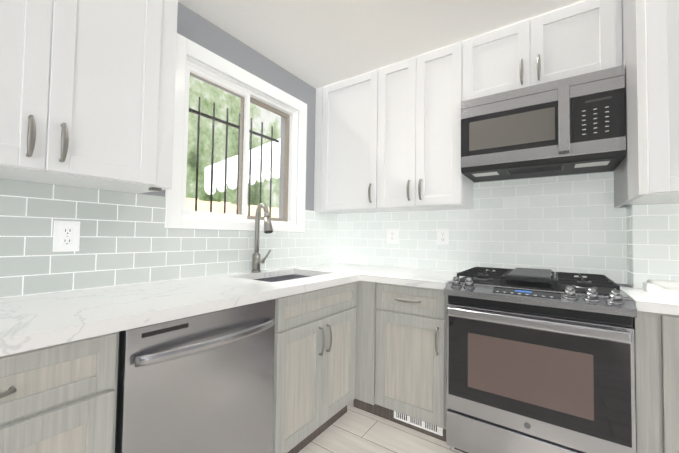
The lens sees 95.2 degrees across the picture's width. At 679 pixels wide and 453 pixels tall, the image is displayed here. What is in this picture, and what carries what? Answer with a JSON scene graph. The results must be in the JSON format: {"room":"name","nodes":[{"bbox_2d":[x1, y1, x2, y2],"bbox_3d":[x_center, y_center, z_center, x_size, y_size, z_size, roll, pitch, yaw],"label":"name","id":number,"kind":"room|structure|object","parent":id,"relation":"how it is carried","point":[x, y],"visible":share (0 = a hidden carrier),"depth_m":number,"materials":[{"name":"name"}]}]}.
{"room":"kitchen","nodes":[
{"label":"kitchen","id":0,"kind":"room"},
{"bbox_2d":[17,2,315,230],"bbox_3d":[-1.473,-0.043,1.017,0.200,2.440,4.800,0,-2,35],"label":"wall","id":1,"kind":"structure","parent":0,"point":[196,28],"depth_m":2.18,"materials":[{"name":"grey paint"}]},
{"bbox_2d":[0,0,177,193],"bbox_3d":[-1.077,-0.709,1.080,0.382,1.088,0.867,0,-2,35],"label":"upper cabinet","id":2,"kind":"object","parent":1,"relation":"attached to","point":[87,93],"visible":1,"depth_m":1.10,"materials":[{"name":"white wood"}]},
{"bbox_2d":[0,179,335,297],"bbox_3d":[-0.960,0.052,1.571,0.008,0.458,3.299,0,-2,35],"label":"tile backsplash","id":3,"kind":"structure","parent":1,"relation":"attached to","point":[124,240],"depth_m":1.45,"materials":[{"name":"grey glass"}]},
{"bbox_2d":[53,221,80,251],"bbox_3d":[-1.140,0.041,1.297,0.009,0.128,0.086,0,-2,35],"label":"electrical outlet","id":4,"kind":"object","parent":3,"relation":"attached to","point":[66,236],"visible":1,"depth_m":1.29,"materials":[{"name":"white plastic"}]},
{"bbox_2d":[189,97,278,216],"bbox_3d":[-0.827,-0.394,2.252,0.014,0.940,1.034,0,-2,35],"label":"bars","id":5,"kind":"object","parent":1,"relation":"attached to","point":[213,118],"depth_m":2.26,"materials":[{"name":"black metal"}]},
{"bbox_2d":[164,33,306,231],"bbox_3d":[-0.642,-0.500,2.129,0.135,1.060,1.104,0,-2,35],"label":"kitchen window","id":6,"kind":"structure","parent":1,"relation":"in","point":[178,215],"depth_m":2.05,"materials":[{"name":"white wood"}]},
{"bbox_2d":[298,400,463,452],"bbox_3d":[-0.120,1.221,0.148,3.400,0.100,5.000,0,-2,35],"label":"floor","id":7,"kind":"structure","parent":0,"point":[352,429],"depth_m":1.79,"materials":[{"name":"beige tile"}]},
{"bbox_2d":[0,332,118,452],"bbox_3d":[-1.111,0.737,0.811,0.618,0.880,0.689,0,-2,35],"label":"base cabinet","id":8,"kind":"object","parent":7,"relation":"on","point":[60,398],"depth_m":0.82,"materials":[{"name":"grey wood"}]},
{"bbox_2d":[0,265,389,356],"bbox_3d":[-0.704,0.300,1.382,0.644,0.040,3.299,0,-2,35],"label":"countertop","id":9,"kind":"structure","parent":8,"relation":"on","point":[31,322],"depth_m":1.12,"materials":[{"name":"stone"}]},
{"bbox_2d":[251,203,272,272],"bbox_3d":[-0.480,0.075,2.038,0.233,0.459,0.184,0,-2,35],"label":"faucet","id":10,"kind":"object","parent":9,"relation":"on","point":[257,260],"visible":1,"depth_m":2.06,"materials":[{"name":"silver metal"}]},
{"bbox_2d":[253,274,310,281],"bbox_3d":[-0.350,0.438,1.966,0.420,0.184,0.610,0,-2,35],"label":"sink basin","id":11,"kind":"object","parent":9,"relation":"in","point":[281,278],"visible":0.08,"depth_m":2.21,"materials":[{"name":"silver metal"}]},
{"bbox_2d":[115,299,274,452],"bbox_3d":[-0.703,0.762,1.333,0.677,0.874,0.614,0,-2,35],"label":"dishwasher","id":12,"kind":"object","parent":7,"relation":"on","point":[202,383],"visible":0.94,"depth_m":1.13,"materials":[{"name":"grey metal"}]},
{"bbox_2d":[276,274,375,420],"bbox_3d":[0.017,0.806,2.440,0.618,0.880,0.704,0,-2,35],"label":"base cabinet","id":13,"kind":"object","parent":7,"relation":"on","point":[325,359],"depth_m":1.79,"materials":[{"name":"grey wood"}]},
{"bbox_2d":[300,263,371,270],"bbox_3d":[0.005,0.347,2.496,0.360,0.040,0.659,0,-2,35],"label":"countertop","id":14,"kind":"structure","parent":13,"relation":"on","point":[329,266],"depth_m":2.58,"materials":[{"name":"stone"}]},
{"bbox_2d":[375,282,447,441],"bbox_3d":[0.573,0.803,2.087,0.454,0.879,0.652,0,-2,35],"label":"base cabinet","id":15,"kind":"object","parent":7,"relation":"on","point":[410,356],"visible":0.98,"depth_m":1.84,"materials":[{"name":"grey wood"}]},
{"bbox_2d":[360,267,460,289],"bbox_3d":[0.546,0.343,2.122,0.535,0.040,0.659,0,-2,35],"label":"countertop","id":16,"kind":"structure","parent":15,"relation":"on","point":[425,278],"depth_m":1.98,"materials":[{"name":"stone"}]},
{"bbox_2d":[394,411,442,435],"bbox_3d":[0.468,1.171,1.868,0.304,0.071,0.008,0,-2,35],"label":"air vent register","id":17,"kind":"object","parent":15,"relation":"attached to","point":[437,430],"visible":0.58,"depth_m":1.86,"materials":[{"name":"white plastic"}]},
{"bbox_2d":[444,267,636,452],"bbox_3d":[1.056,0.747,1.711,0.762,0.981,0.704,0,-2,35],"label":"range","id":18,"kind":"object","parent":7,"relation":"on","point":[540,360],"visible":0.98,"depth_m":1.46,"materials":[{"name":"silver metal"}]},
{"bbox_2d":[633,311,678,452],"bbox_3d":[1.756,0.792,1.170,0.995,0.879,0.492,0,-2,35],"label":"base cabinet","id":19,"kind":"object","parent":7,"relation":"on","point":[656,340],"visible":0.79,"depth_m":1.25,"materials":[{"name":"grey wood"}]},
{"bbox_2d":[620,287,678,314],"bbox_3d":[1.782,0.332,1.179,1.034,0.040,0.484,0,-2,35],"label":"countertop","id":20,"kind":"structure","parent":19,"relation":"on","point":[644,301],"depth_m":1.27,"materials":[{"name":"stone"}]},
{"bbox_2d":[624,203,678,287],"bbox_3d":[1.947,0.101,1.363,0.968,0.436,0.010,0,-2,35],"label":"tile backsplash","id":21,"kind":"structure","parent":20,"relation":"on","point":[653,229],"depth_m":1.59,"materials":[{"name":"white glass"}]},
{"bbox_2d":[643,279,678,300],"bbox_3d":[1.687,0.286,1.292,0.560,0.054,0.330,0,-2,35],"label":"tray","id":22,"kind":"object","parent":20,"relation":"on","point":[665,289],"visible":1,"depth_m":1.35,"materials":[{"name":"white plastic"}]},
{"bbox_2d":[178,0,585,88],"bbox_3d":[-0.081,-1.318,0.229,3.400,0.100,5.000,0,-2,35],"label":"ceiling","id":23,"kind":"structure","parent":0,"point":[316,44],"depth_m":1.88,"materials":[{"name":"white paint"}]},
{"bbox_2d":[346,171,628,286],"bbox_3d":[1.265,0.035,2.160,3.400,2.440,0.200,0,-2,35],"label":"wall","id":24,"kind":"structure","parent":0,"point":[619,284],"depth_m":1.92,"materials":[{"name":"grey paint"}]},
{"bbox_2d":[314,67,385,213],"bbox_3d":[0.160,-0.657,2.619,0.664,1.058,0.348,0,-2,35],"label":"upper cabinet","id":25,"kind":"object","parent":24,"relation":"attached to","point":[350,170],"depth_m":2.46,"materials":[{"name":"white wood"}]},
{"bbox_2d":[386,40,472,211],"bbox_3d":[0.604,-0.660,2.312,0.672,1.058,0.348,0,-2,35],"label":"upper cabinet","id":26,"kind":"object","parent":24,"relation":"attached to","point":[387,138],"depth_m":2.12,"materials":[{"name":"white wood"}]},
{"bbox_2d":[336,172,627,283],"bbox_3d":[0.823,0.009,2.340,2.007,0.648,0.009,0,-2,35],"label":"tile backsplash","id":27,"kind":"structure","parent":24,"relation":"attached to","point":[579,223],"depth_m":2.09,"materials":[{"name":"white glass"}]},
{"bbox_2d":[387,229,398,243],"bbox_3d":[0.443,0.081,2.589,0.105,0.124,0.009,0,-2,35],"label":"electrical outlet","id":28,"kind":"object","parent":27,"relation":"attached to","point":[392,236],"visible":1,"depth_m":2.58,"materials":[{"name":"white plastic"}]},
{"bbox_2d":[437,229,448,244],"bbox_3d":[0.784,0.078,2.353,0.088,0.124,0.009,0,-2,35],"label":"electrical outlet","id":29,"kind":"object","parent":27,"relation":"attached to","point":[442,236],"visible":1,"depth_m":2.35,"materials":[{"name":"white plastic"}]},
{"bbox_2d":[462,0,622,100],"bbox_3d":[1.201,-0.985,1.912,0.768,0.416,0.348,0,-2,35],"label":"upper cabinet","id":30,"kind":"object","parent":24,"relation":"attached to","point":[584,37],"depth_m":1.74,"materials":[{"name":"white wood"}]},
{"bbox_2d":[461,65,625,181],"bbox_3d":[1.168,-0.550,1.857,0.759,0.450,0.444,0,-2,35],"label":"over-the-range microwave","id":31,"kind":"object","parent":30,"relation":"attached to","point":[572,125],"visible":1,"depth_m":1.68,"materials":[{"name":"grey metal"}]},
{"bbox_2d":[614,0,678,207],"bbox_3d":[1.828,-0.663,1.276,0.980,1.080,0.658,0,-2,35],"label":"upper cabinet","id":32,"kind":"object","parent":24,"relation":"attached to","point":[646,170],"visible":0.96,"depth_m":1.26,"materials":[{"name":"white wood"}]},
{"label":"outside","id":33,"kind":"structure","parent":0,"visible":0},
{"bbox_2d":[186,198,278,217],"bbox_3d":[-3.080,0.624,3.801,0.020,2.234,7.990,0,-2,35],"label":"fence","id":34,"kind":"object","parent":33,"point":[215,207],"depth_m":5.29,"materials":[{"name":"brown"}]},
{"bbox_2d":[186,75,280,207],"bbox_3d":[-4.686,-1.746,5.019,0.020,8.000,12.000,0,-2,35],"label":"trees","id":35,"kind":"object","parent":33,"point":[222,95],"depth_m":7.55,"materials":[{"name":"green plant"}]},
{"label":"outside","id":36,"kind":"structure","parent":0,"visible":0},
{"bbox_2d":[204,138,279,194],"bbox_3d":[-1.021,-0.770,3.614,0.005,0.929,1.170,0,-2,35],"label":"awning","id":37,"kind":"object","parent":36,"point":[231,160],"depth_m":3.60,"materials":[{"name":"white fabric"}]}
]}

